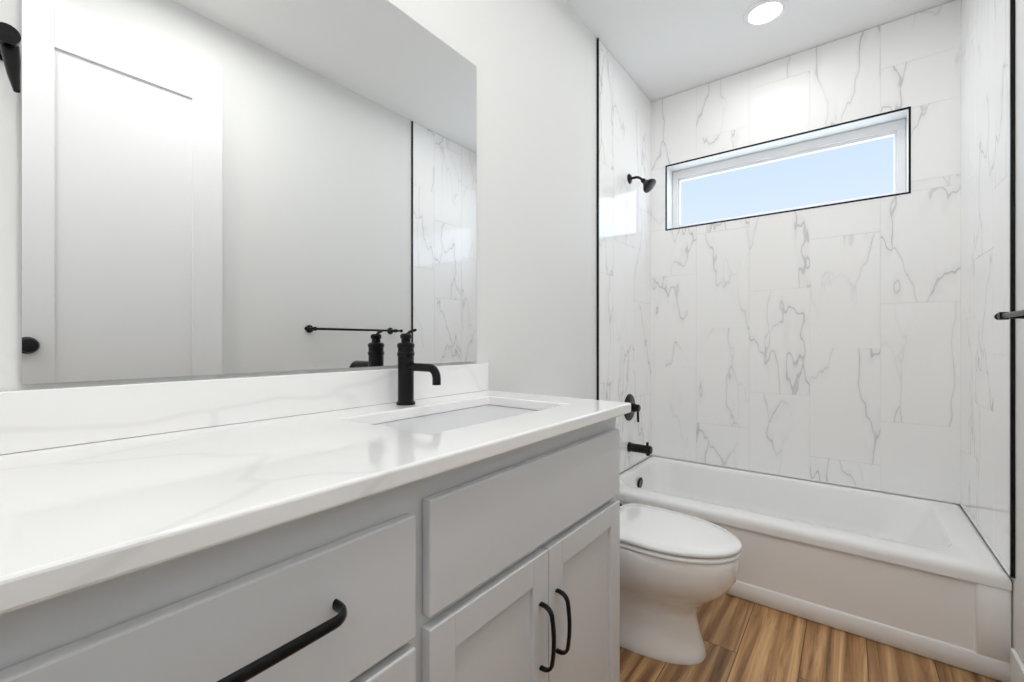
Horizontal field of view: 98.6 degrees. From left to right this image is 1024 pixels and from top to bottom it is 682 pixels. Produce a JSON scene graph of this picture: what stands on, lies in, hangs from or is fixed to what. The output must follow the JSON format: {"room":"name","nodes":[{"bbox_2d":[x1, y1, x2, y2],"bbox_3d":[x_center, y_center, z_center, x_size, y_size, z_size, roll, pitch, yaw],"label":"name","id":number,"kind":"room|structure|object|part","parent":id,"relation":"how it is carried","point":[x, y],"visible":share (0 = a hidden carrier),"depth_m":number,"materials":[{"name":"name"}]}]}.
{"room":"bathroom","nodes":[
{"label":"bathroom","id":0,"kind":"room"},
{"bbox_2d":[0,0,649,474],"bbox_3d":[-0.134,-0.252,1.712,0.120,2.790,4.020,0,0,37],"label":"wall","id":1,"kind":"structure","parent":0,"point":[534,62],"depth_m":1.85,"materials":[{"name":"white paint"}]},
{"bbox_2d":[0,22,20,92],"bbox_3d":[-0.795,-0.437,0.690,0.073,0.104,0.034,0,0,37],"label":"robe hook","id":2,"kind":"object","parent":1,"relation":"attached to","point":[10,41],"visible":1,"depth_m":0.68,"materials":[{"name":"black metal"}]},
{"bbox_2d":[0,363,487,452],"bbox_3d":[-0.660,0.129,0.906,0.021,0.100,1.856,0,0,37],"label":"backsplash","id":3,"kind":"structure","parent":1,"relation":"attached to","point":[31,418],"depth_m":0.88,"materials":[{"name":"white stone"}]},
{"bbox_2d":[21,0,476,384],"bbox_3d":[-0.470,-0.469,1.167,0.005,1.077,1.113,0,0,37],"label":"mirror panel","id":4,"kind":"object","parent":1,"relation":"attached to","point":[212,187],"visible":1,"depth_m":0.98,"materials":[{"name":"silver mirror"}]},
{"bbox_2d":[597,38,598,399],"bbox_3d":[0.466,-0.436,2.387,0.011,2.421,0.009,0,0,37],"label":"trim","id":5,"kind":"structure","parent":1,"relation":"attached to","point":[597,218],"depth_m":2.38,"materials":[{"name":"black metal"}]},
{"bbox_3d":[0.708,-0.436,2.708,0.005,2.421,0.796,0,0,37],"label":"wall","id":6,"kind":"structure","parent":1,"relation":"attached to","visible":0},
{"bbox_2d":[599,40,650,471],"bbox_3d":[0.712,-0.435,2.705,0.004,2.419,0.795,0,0,37],"label":"tile","id":7,"kind":"structure","parent":6,"relation":"attached to","point":[624,222],"depth_m":2.66,"materials":[{"name":"stone"}]},
{"bbox_2d":[624,394,640,421],"bbox_3d":[0.750,0.405,2.697,0.066,0.167,0.164,0,0,37],"label":"shower valve","id":8,"kind":"object","parent":7,"relation":"attached to","point":[634,406],"visible":0.85,"depth_m":2.69,"materials":[{"name":"black metal"}]},
{"bbox_2d":[627,442,652,455],"bbox_3d":[0.779,0.642,2.675,0.140,0.079,0.062,0,0,37],"label":"tub spout","id":9,"kind":"object","parent":7,"relation":"attached to","point":[647,449],"visible":1,"depth_m":2.65,"materials":[{"name":"black metal"}]},
{"bbox_2d":[627,174,655,192],"bbox_3d":[0.789,-0.969,2.667,0.164,0.136,0.090,0,0,37],"label":"shower head","id":10,"kind":"object","parent":7,"relation":"attached to","point":[648,185],"visible":1,"depth_m":2.65},
{"bbox_2d":[667,167,672,228],"bbox_3d":[1.048,-0.967,3.061,0.115,0.420,0.160,0,0,37],"label":"wall","id":11,"kind":"structure","parent":0,"point":[669,198],"depth_m":3.00,"materials":[{"name":"white paint"}]},
{"bbox_2d":[565,0,953,101],"bbox_3d":[0.516,-1.677,1.213,1.760,0.060,4.020,0,0,37],"label":"ceiling","id":12,"kind":"structure","parent":0,"point":[659,49],"depth_m":2.33,"materials":[{"name":"white paint"}]},
{"bbox_2d":[743,0,787,26],"bbox_3d":[1.262,-1.643,2.196,0.196,0.008,0.196,0,0,37],"label":"recessed light","id":13,"kind":"object","parent":12,"relation":"in","point":[765,12],"depth_m":2.19,"materials":[{"name":"white plastic"}]},
{"bbox_3d":[1.262,-1.643,2.196,0.196,0.008,0.196,0,0,37],"label":"ceiling downlight tub ring","id":14,"kind":"part","parent":13,"relation":"part of","materials":[{"name":"white plastic"}]},
{"bbox_2d":[650,0,962,508],"bbox_3d":[1.605,-0.252,2.634,1.520,2.790,0.160,0,0,37],"label":"wall","id":15,"kind":"structure","parent":0,"point":[887,118],"depth_m":2.52,"materials":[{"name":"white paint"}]},
{"bbox_2d":[665,106,910,230],"bbox_3d":[1.520,-0.967,2.588,1.228,0.438,0.006,0,0,37],"label":"window trim","id":16,"kind":"structure","parent":15,"relation":"in","point":[909,147],"depth_m":2.46,"materials":[{"name":"black metal"}]},
{"bbox_2d":[672,118,905,227],"bbox_3d":[1.605,-0.967,2.699,1.208,0.418,0.050,0,0,37],"label":"window","id":17,"kind":"structure","parent":15,"relation":"in","point":[896,129],"depth_m":2.58,"materials":[{"name":"white plastic"}]},
{"bbox_2d":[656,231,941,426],"bbox_3d":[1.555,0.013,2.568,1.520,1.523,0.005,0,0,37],"label":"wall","id":18,"kind":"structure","parent":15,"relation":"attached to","point":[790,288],"depth_m":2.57,"materials":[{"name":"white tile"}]},
{"bbox_2d":[620,594,1000,681],"bbox_3d":[0.516,1.173,1.213,1.760,0.060,4.020,0,0,37],"label":"floor","id":19,"kind":"structure","parent":0,"point":[746,640],"depth_m":1.59,"materials":[{"name":"brown wood"}]},
{"bbox_2d":[0,409,630,681],"bbox_3d":[-0.436,0.676,0.726,0.596,0.934,1.842,0,0,37],"label":"bathroom vanity","id":20,"kind":"object","parent":19,"relation":"on","point":[408,519],"depth_m":0.64,"materials":[{"name":"white paint"}]},
{"bbox_2d":[0,389,630,600],"bbox_3d":[-0.440,0.194,0.738,0.575,0.030,1.856,0,0,37],"label":"countertop","id":21,"kind":"structure","parent":20,"relation":"on","point":[66,511],"depth_m":0.60,"materials":[{"name":"white stone"}]},
{"bbox_2d":[392,329,443,404],"bbox_3d":[-0.259,0.070,1.230,0.167,0.218,0.058,0,0,37],"label":"faucet","id":22,"kind":"object","parent":21,"relation":"on","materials":[{"name":"black metal"}]},
{"bbox_2d":[368,401,547,432],"bbox_3d":[-0.121,0.277,1.154,0.360,0.160,0.590,0,0,37],"label":"sink","id":23,"kind":"object","parent":21,"relation":"in","point":[448,416],"depth_m":1.24,"materials":[{"name":"white ceramic"}]},
{"bbox_2d":[620,503,741,664],"bbox_3d":[0.483,0.721,1.756,0.778,0.844,0.440,0,0,37],"label":"toilet","id":24,"kind":"object","parent":19,"relation":"on","point":[677,569],"visible":0.56,"depth_m":1.57,"materials":[{"name":"white ceramic"}]},
{"bbox_3d":[0.585,0.723,1.677,0.520,0.044,0.376,0,0,37],"label":"lid","id":25,"kind":"part","parent":24,"relation":"part of","materials":[{"name":"white ceramic"}]},
{"bbox_2d":[616,456,1011,681],"bbox_3d":[1.306,0.960,2.244,1.514,0.367,0.817,0,0,37],"label":"bathtub","id":26,"kind":"object","parent":19,"relation":"on","point":[929,579],"visible":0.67,"depth_m":1.80,"materials":[{"name":"white ceramic"}]},
{"bbox_2d":[619,454,650,473],"bbox_3d":[0.713,0.772,2.704,0.007,0.007,0.796,0,0,37],"label":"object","id":27,"kind":"structure","parent":26,"relation":"on","point":[634,464],"depth_m":2.76,"materials":[{"name":"white"}]},
{"bbox_2d":[651,454,959,503],"bbox_3d":[1.552,0.772,2.563,1.502,0.007,0.007,0,0,37],"label":"tile trim","id":28,"kind":"structure","parent":26,"relation":"on","point":[814,480],"depth_m":2.44,"materials":[{"name":"white"}]},
{"bbox_2d":[960,503,1009,575],"bbox_3d":[1.898,0.772,1.780,0.007,0.007,0.821,0,0,37],"label":"caulk","id":29,"kind":"object","parent":26,"relation":"on","point":[997,557],"depth_m":1.70,"materials":[{"name":"white"}]},
{"bbox_2d":[963,0,1023,663],"bbox_3d":[1.167,-0.252,0.714,0.120,2.790,4.020,0,0,37],"label":"wall","id":30,"kind":"structure","parent":0,"point":[1017,617],"depth_m":1.41,"materials":[{"name":"white paint"}]},
{"bbox_2d":[994,310,1023,319],"bbox_3d":[1.324,-0.079,1.079,0.074,0.048,0.708,0,0,37],"label":"towel rail","id":31,"kind":"object","parent":30,"relation":"attached to","point":[1019,314],"visible":1,"depth_m":1.30,"materials":[{"name":"black metal"}]},
{"bbox_2d":[1010,0,1014,577],"bbox_3d":[1.648,-0.436,1.449,0.011,2.421,0.009,0,0,37],"label":"trim","id":32,"kind":"structure","parent":30,"relation":"attached to","point":[1012,288],"depth_m":1.45,"materials":[{"name":"black metal"}]},
{"bbox_2d":[1010,648,1023,681],"bbox_3d":[1.266,1.073,0.952,0.013,0.140,1.238,0,0,37],"label":"baseboard","id":33,"kind":"structure","parent":30,"relation":"attached to","point":[1016,669],"depth_m":1.40,"materials":[{"name":"white paint"}]},
{"bbox_3d":[1.903,-0.436,1.777,0.005,2.421,0.821,0,0,37],"label":"wall","id":34,"kind":"structure","parent":30,"relation":"attached to","visible":0},
{"bbox_2d":[961,0,1009,572],"bbox_3d":[1.899,-0.435,1.779,0.004,2.419,0.820,0,0,37],"label":"tile","id":35,"kind":"structure","parent":34,"relation":"attached to","point":[985,254],"depth_m":1.71,"materials":[{"name":"stone"}]}
]}

